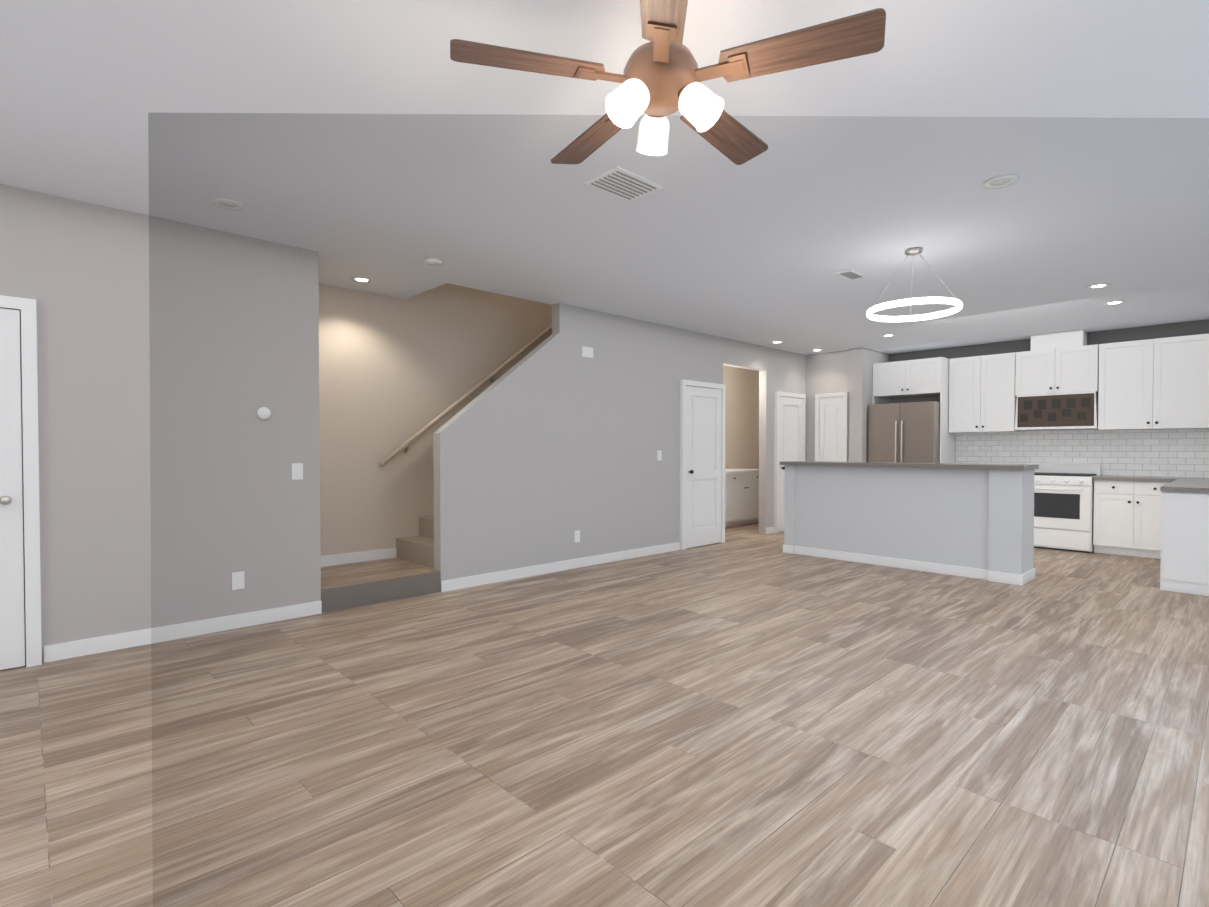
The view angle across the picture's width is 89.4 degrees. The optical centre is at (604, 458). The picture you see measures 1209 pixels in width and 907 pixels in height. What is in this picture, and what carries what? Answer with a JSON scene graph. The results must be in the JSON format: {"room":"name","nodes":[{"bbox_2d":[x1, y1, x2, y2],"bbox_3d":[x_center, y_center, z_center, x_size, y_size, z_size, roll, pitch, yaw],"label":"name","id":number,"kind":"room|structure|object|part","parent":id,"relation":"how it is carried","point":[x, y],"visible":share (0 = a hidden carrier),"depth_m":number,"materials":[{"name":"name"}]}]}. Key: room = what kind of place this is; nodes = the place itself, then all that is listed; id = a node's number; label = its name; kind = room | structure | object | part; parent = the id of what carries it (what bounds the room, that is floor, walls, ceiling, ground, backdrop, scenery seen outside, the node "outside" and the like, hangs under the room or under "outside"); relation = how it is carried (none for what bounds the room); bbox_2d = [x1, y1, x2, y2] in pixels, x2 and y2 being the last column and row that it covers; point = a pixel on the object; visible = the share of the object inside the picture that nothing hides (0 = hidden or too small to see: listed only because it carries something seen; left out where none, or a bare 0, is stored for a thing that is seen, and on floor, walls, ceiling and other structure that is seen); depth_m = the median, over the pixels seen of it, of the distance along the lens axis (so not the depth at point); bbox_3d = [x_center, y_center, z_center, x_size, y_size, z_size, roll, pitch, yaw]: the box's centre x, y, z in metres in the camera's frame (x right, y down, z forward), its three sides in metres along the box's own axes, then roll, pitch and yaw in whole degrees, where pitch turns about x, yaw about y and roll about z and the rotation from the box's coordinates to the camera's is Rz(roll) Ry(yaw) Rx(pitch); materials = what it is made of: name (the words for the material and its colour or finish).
{"room":"living room","nodes":[
{"label":"living room","id":0,"kind":"room"},
{"bbox_2d":[0,184,805,664],"bbox_3d":[-1.248,-0.210,5.558,12.370,2.730,0.120,-1,1,-44],"label":"wall","id":1,"kind":"structure","parent":0,"point":[173,357],"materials":[{"name":"grey paint"}]},
{"bbox_2d":[0,295,41,669],"bbox_3d":[-3.611,0.144,3.165,1.000,2.100,0.097,-1,1,-44],"label":"entry door","id":2,"kind":"structure","parent":1,"relation":"in","point":[12,640],"depth_m":3.46,"materials":[{"name":"white wood"}]},
{"bbox_2d":[44,601,321,662],"bbox_3d":[-2.710,1.131,4.098,1.550,0.095,0.014,-1,1,-44],"label":"baseboard","id":3,"kind":"structure","parent":1,"relation":"attached to","point":[71,649],"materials":[{"name":"white wood"}]},
{"bbox_2d":[232,571,244,589],"bbox_3d":[-2.548,0.846,4.250,0.075,0.120,0.010,-1,1,-44],"label":"outlet","id":4,"kind":"object","parent":1,"relation":"attached to","point":[238,581],"depth_m":4.25,"materials":[{"name":"white plastic"}]},
{"bbox_2d":[257,407,270,419],"bbox_3d":[-2.420,-0.325,4.343,0.090,0.090,0.022,-1,1,-44],"label":"thermostat","id":5,"kind":"object","parent":1,"relation":"attached to","point":[263,413],"depth_m":4.33,"materials":[{"name":"white plastic"}]},
{"bbox_2d":[292,463,302,479],"bbox_3d":[-2.265,0.092,4.506,0.075,0.120,0.010,-1,1,-44],"label":"light switch","id":6,"kind":"object","parent":1,"relation":"attached to","point":[297,471],"depth_m":4.50,"materials":[{"name":"white plastic"}]},
{"bbox_2d":[441,542,679,591],"bbox_3d":[-0.249,1.093,6.437,3.240,0.095,0.014,-1,1,-44],"label":"baseboard","id":7,"kind":"structure","parent":1,"relation":"attached to","point":[476,580],"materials":[{"name":"white wood"}]},
{"bbox_2d":[574,530,579,541],"bbox_3d":[-0.286,0.811,6.399,0.075,0.120,0.010,-1,1,-44],"label":"outlet","id":8,"kind":"object","parent":1,"relation":"attached to","point":[576,536],"depth_m":6.39,"materials":[{"name":"white plastic"}]},
{"bbox_2d":[582,346,592,357],"bbox_3d":[-0.179,-1.130,6.472,0.160,0.110,0.006,-1,1,-44],"label":"door chime","id":9,"kind":"object","parent":1,"relation":"attached to","point":[587,352],"depth_m":6.47,"materials":[{"name":"white plastic"}]},
{"bbox_2d":[657,450,661,459],"bbox_3d":[0.656,-0.043,7.280,0.075,0.120,0.010,-1,1,-44],"label":"light switch","id":10,"kind":"object","parent":1,"relation":"attached to","point":[659,454],"depth_m":7.28,"materials":[{"name":"white plastic"}]},
{"bbox_2d":[680,379,725,549],"bbox_3d":[1.285,0.068,7.818,0.890,2.100,0.097,-1,1,-44],"label":"closet door","id":11,"kind":"structure","parent":1,"relation":"in","point":[702,463],"depth_m":7.81,"materials":[{"name":"white wood"}]},
{"bbox_2d":[766,526,774,533],"bbox_3d":[2.458,1.051,9.010,0.270,0.095,0.014,-1,1,-44],"label":"baseboard","id":12,"kind":"structure","parent":1,"relation":"attached to","point":[769,530],"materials":[{"name":"white wood"}]},
{"bbox_2d":[774,391,805,532],"bbox_3d":[2.854,0.043,9.310,0.840,2.100,0.097,-1,1,-44],"label":"hall door","id":13,"kind":"structure","parent":1,"relation":"in","point":[789,425],"depth_m":9.20,"materials":[{"name":"white wood"}]},
{"bbox_2d":[318,283,551,555],"bbox_3d":[-0.968,-1.520,7.086,5.390,5.300,0.120,-1,1,-44],"label":"wall","id":14,"kind":"structure","parent":0,"point":[395,373],"depth_m":5.97,"materials":[{"name":"beige paint"}]},
{"bbox_2d":[321,548,395,566],"bbox_3d":[-2.419,0.926,5.654,1.020,0.095,0.014,-1,1,-44],"label":"baseboard","id":15,"kind":"structure","parent":14,"relation":"attached to","point":[338,559],"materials":[{"name":"white wood"}]},
{"bbox_2d":[379,324,551,466],"bbox_3d":[-1.179,-0.988,6.742,2.709,2.094,0.098,-1,1,-44],"label":"stair handrail","id":16,"kind":"object","parent":14,"relation":"attached to","point":[409,441],"depth_m":6.38,"materials":[{"name":"beige wood"}]},
{"bbox_2d":[0,523,1208,906],"bbox_3d":[1.072,1.234,3.758,13.220,0.100,8.620,-1,1,-44],"label":"floor","id":17,"kind":"structure","parent":0,"point":[746,715],"depth_m":2.55,"materials":[{"name":"brown wood"}]},
{"bbox_2d":[321,516,440,612],"bbox_3d":[-0.606,-0.364,6.722,5.145,3.000,0.930,-1,1,-44],"label":"staircase","id":18,"kind":"structure","parent":17,"relation":"on","point":[408,571],"depth_m":5.19,"materials":[{"name":"beige wood"}]},
{"bbox_2d":[725,473,748,527],"bbox_3d":[1.862,0.654,9.878,0.711,0.860,0.575,-1,1,-44],"label":"base cabinet","id":19,"kind":"object","parent":17,"relation":"on","point":[741,496],"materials":[{"name":"white wood"}]},
{"bbox_2d":[725,469,758,523],"bbox_3d":[2.289,0.648,10.283,0.712,0.860,0.575,-1,1,-44],"label":"base cabinet","id":20,"kind":"object","parent":17,"relation":"on","point":[753,473],"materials":[{"name":"white wood"}]},
{"bbox_2d":[868,401,939,462],"bbox_3d":[4.473,0.144,8.957,0.856,1.890,0.905,-1,1,-44],"label":"fridge","id":21,"kind":"object","parent":17,"relation":"on","point":[909,432],"depth_m":8.64,"materials":[{"name":"silver metal"}]},
{"bbox_2d":[783,465,1034,585],"bbox_3d":[3.148,0.611,6.611,0.493,1.055,2.438,-1,1,-44],"label":"kitchen island","id":22,"kind":"object","parent":17,"relation":"on","point":[969,520],"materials":[{"name":"white paint"}]},
{"bbox_2d":[780,461,1038,468],"bbox_3d":[3.146,0.063,6.601,0.570,0.041,2.460,-1,1,-44],"label":"island countertop","id":23,"kind":"structure","parent":22,"relation":"on","point":[867,465],"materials":[{"name":"grey stone"}]},
{"bbox_2d":[1028,463,1100,552],"bbox_3d":[5.739,0.589,7.734,0.716,1.060,0.758,-1,1,-44],"label":"range","id":24,"kind":"object","parent":17,"relation":"on","point":[1064,506],"depth_m":7.47,"materials":[{"name":"white metal"}]},
{"bbox_2d":[1093,475,1180,558],"bbox_3d":[6.288,0.670,7.218,0.634,0.915,0.730,-1,1,-44],"label":"base cabinet","id":25,"kind":"object","parent":17,"relation":"on","point":[1127,515],"depth_m":7.07,"materials":[{"name":"white wood"}]},
{"bbox_2d":[1160,493,1208,595],"bbox_3d":[6.068,0.710,6.026,2.589,0.876,0.675,-1,1,-44],"label":"base cabinet","id":26,"kind":"object","parent":17,"relation":"on","point":[1184,564],"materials":[{"name":"white wood"}]},
{"bbox_2d":[1160,477,1208,492],"bbox_3d":[6.071,0.252,6.004,2.604,0.040,0.710,-1,1,-44],"label":"countertop","id":27,"kind":"structure","parent":26,"relation":"on","point":[1183,484],"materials":[{"name":"grey stone"}]},
{"bbox_2d":[0,0,1208,354],"bbox_3d":[1.072,-1.595,3.711,13.220,0.100,8.620,-1,1,-44],"label":"ceiling","id":28,"kind":"structure","parent":0,"point":[386,146],"depth_m":3.09,"materials":[{"name":"white paint"}]},
{"bbox_2d":[212,198,243,209],"bbox_3d":[-2.275,-1.540,3.691,0.170,0.007,0.170,-1,1,-44],"label":"recessed light","id":29,"kind":"object","parent":28,"relation":"in","point":[227,203],"depth_m":3.68,"materials":[{"name":"white"}]},
{"bbox_2d":[351,277,371,282],"bbox_3d":[-2.126,-1.567,5.349,0.170,0.007,0.170,-1,1,-44],"label":"recessed light","id":30,"kind":"object","parent":28,"relation":"in","point":[361,279],"depth_m":5.34,"materials":[{"name":"white"}]},
{"bbox_2d":[425,257,441,265],"bbox_3d":[-1.341,-1.545,4.785,0.130,0.034,0.130,-1,1,-44],"label":"smoke detector","id":31,"kind":"object","parent":28,"relation":"attached to","point":[433,261],"depth_m":4.75,"materials":[{"name":"white plastic"}]},
{"bbox_2d":[585,166,662,201],"bbox_3d":[0.109,-1.532,3.418,0.360,0.015,0.260,-1,1,-44],"label":"ceiling vent","id":32,"kind":"object","parent":28,"relation":"in","point":[622,183],"depth_m":3.39,"materials":[{"name":"white metal"}]},
{"bbox_2d":[450,0,885,164],"bbox_3d":[0.188,-1.265,1.961,1.233,0.500,1.250,-1,1,-44],"label":"fan","id":33,"kind":"object","parent":28,"relation":"hanging from","point":[662,77],"visible":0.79,"depth_m":1.83,"materials":[{"name":"brown wood"}]},
{"bbox_3d":[-0.184,-1.189,1.840,0.545,0.037,0.139,0,1,-14],"label":"blade","id":34,"kind":"part","parent":33,"relation":"part of","materials":[{"name":"brown wood"}]},
{"bbox_3d":[-0.020,-1.196,2.246,0.139,0.037,0.545,-1,1,-32],"label":"blade","id":35,"kind":"part","parent":33,"relation":"part of","materials":[{"name":"brown wood"}]},
{"bbox_3d":[0.073,-1.090,1.860,0.146,0.153,0.112,-1,1,-44],"label":"lamp shade","id":36,"kind":"part","parent":33,"relation":"part of","materials":[{"name":"white glass"}]},
{"bbox_3d":[0.166,-1.094,2.062,0.131,0.153,0.136,-1,1,-44],"label":"lamp shade","id":37,"kind":"part","parent":33,"relation":"part of","materials":[{"name":"white glass"}]},
{"bbox_3d":[0.178,-1.313,1.928,0.236,0.404,0.236,-1,1,-44],"label":"motor","id":38,"kind":"part","parent":33,"relation":"part of","materials":[{"name":"brown metal"}]},
{"bbox_3d":[0.151,-1.185,1.558,0.139,0.037,0.545,0,1,4],"label":"blade","id":39,"kind":"part","parent":33,"relation":"part of","materials":[{"name":"brown wood"}]},
{"bbox_3d":[0.296,-1.091,1.881,0.122,0.153,0.144,-1,1,-44],"label":"lamp shade","id":40,"kind":"part","parent":33,"relation":"part of","materials":[{"name":"white glass"}]},
{"bbox_3d":[0.417,-1.196,2.215,0.139,0.037,0.545,1,1,40],"label":"blade","id":41,"kind":"part","parent":33,"relation":"part of","materials":[{"name":"brown wood"}]},
{"bbox_3d":[0.523,-1.189,1.790,0.545,0.037,0.139,0,1,22],"label":"blade","id":42,"kind":"part","parent":33,"relation":"part of","materials":[{"name":"brown wood"}]},
{"bbox_2d":[836,269,866,279],"bbox_3d":[2.092,-1.561,5.179,0.280,0.015,0.140,-1,1,-44],"label":"ceiling vent","id":43,"kind":"object","parent":28,"relation":"in","point":[850,274],"depth_m":5.14,"materials":[{"name":"white metal"}]},
{"bbox_2d":[881,334,895,336],"bbox_3d":[3.712,-1.611,7.988,0.170,0.007,0.170,-1,1,-44],"label":"recessed light","id":44,"kind":"object","parent":28,"relation":"in","point":[889,335],"depth_m":7.97,"materials":[{"name":"white"}]},
{"bbox_2d":[866,247,962,321],"bbox_3d":[2.303,-1.322,4.555,0.642,0.472,0.642,-1,1,-44],"label":"ring chandelier","id":45,"kind":"object","parent":28,"relation":"hanging from","point":[920,300],"depth_m":4.51,"materials":[{"name":"white"}]},
{"bbox_2d":[982,175,1018,188],"bbox_3d":[2.195,-1.535,3.387,0.170,0.007,0.170,-1,1,-44],"label":"recessed light","id":46,"kind":"object","parent":28,"relation":"in","point":[1001,181],"depth_m":3.38,"materials":[{"name":"white"}]},
{"bbox_2d":[1087,283,1109,288],"bbox_3d":[4.492,-1.571,5.556,0.170,0.007,0.170,-1,1,-44],"label":"recessed light","id":47,"kind":"object","parent":28,"relation":"in","point":[1098,286],"depth_m":5.56,"materials":[{"name":"white"}]},
{"bbox_2d":[1104,301,1124,304],"bbox_3d":[5.170,-1.581,6.193,0.170,0.007,0.170,-1,1,-44],"label":"recessed light","id":48,"kind":"object","parent":28,"relation":"in","point":[1114,302],"depth_m":6.19,"materials":[{"name":"white"}]},
{"bbox_2d":[723,365,758,468],"bbox_3d":[1.778,-0.287,10.269,3.190,2.730,0.120,-1,1,-44],"label":"wall","id":49,"kind":"structure","parent":0,"point":[742,419],"depth_m":10.78,"materials":[{"name":"beige paint"}]},
{"bbox_2d":[805,350,849,461],"bbox_3d":[3.491,-0.274,9.462,0.120,2.730,0.750,-1,1,-44],"label":"wall","id":50,"kind":"structure","parent":0,"point":[828,372],"depth_m":9.48,"materials":[{"name":"grey paint"}]},
{"bbox_2d":[815,392,848,461],"bbox_3d":[3.456,0.043,9.344,0.097,2.100,0.510,-1,1,-44],"label":"pantry door","id":51,"kind":"structure","parent":50,"relation":"in","point":[831,429],"depth_m":9.34,"materials":[{"name":"white wood"}]},
{"bbox_2d":[849,347,887,461],"bbox_3d":[4.047,-0.272,9.342,0.940,2.730,0.190,-1,1,-44],"label":"wall","id":52,"kind":"structure","parent":0,"point":[863,360],"depth_m":9.02,"materials":[{"name":"grey paint"}]},
{"bbox_2d":[888,319,1208,459],"bbox_3d":[6.276,-0.246,7.763,0.124,2.730,7.290,-1,1,-44],"label":"wall","id":53,"kind":"structure","parent":0,"point":[1197,327],"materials":[{"name":"grey paint"}]},
{"bbox_2d":[872,357,954,462],"bbox_3d":[4.554,-0.165,9.029,0.634,2.525,0.955,-1,1,-44],"label":"upper cabinet","id":54,"kind":"object","parent":53,"relation":"attached to","point":[927,377],"depth_m":8.73,"materials":[{"name":"white wood"}]},
{"bbox_2d":[949,352,1020,432],"bbox_3d":[5.260,-0.895,8.470,0.364,1.045,0.795,-1,1,-44],"label":"upper cabinet","id":55,"kind":"object","parent":53,"relation":"attached to","point":[982,397],"depth_m":8.35,"materials":[{"name":"white wood"}]},
{"bbox_2d":[1015,330,1098,429],"bbox_3d":[5.832,-0.997,7.867,0.364,1.227,0.856,-1,1,-44],"label":"upper cabinet","id":56,"kind":"object","parent":53,"relation":"attached to","point":[1057,382],"depth_m":7.74,"materials":[{"name":"white wood"}]},
{"bbox_2d":[955,428,1208,477],"bbox_3d":[6.206,-0.084,7.751,0.006,0.575,3.165,-1,1,-44],"label":"tile backsplash","id":57,"kind":"structure","parent":53,"relation":"attached to","point":[1168,452],"depth_m":7.66,"materials":[{"name":"white tile"}]},
{"bbox_2d":[1098,334,1208,429],"bbox_3d":[6.476,-0.875,7.191,0.364,1.045,1.000,-1,1,-44],"label":"upper cabinet","id":58,"kind":"object","parent":53,"relation":"attached to","point":[1157,383],"depth_m":7.08,"materials":[{"name":"white wood"}]}
]}

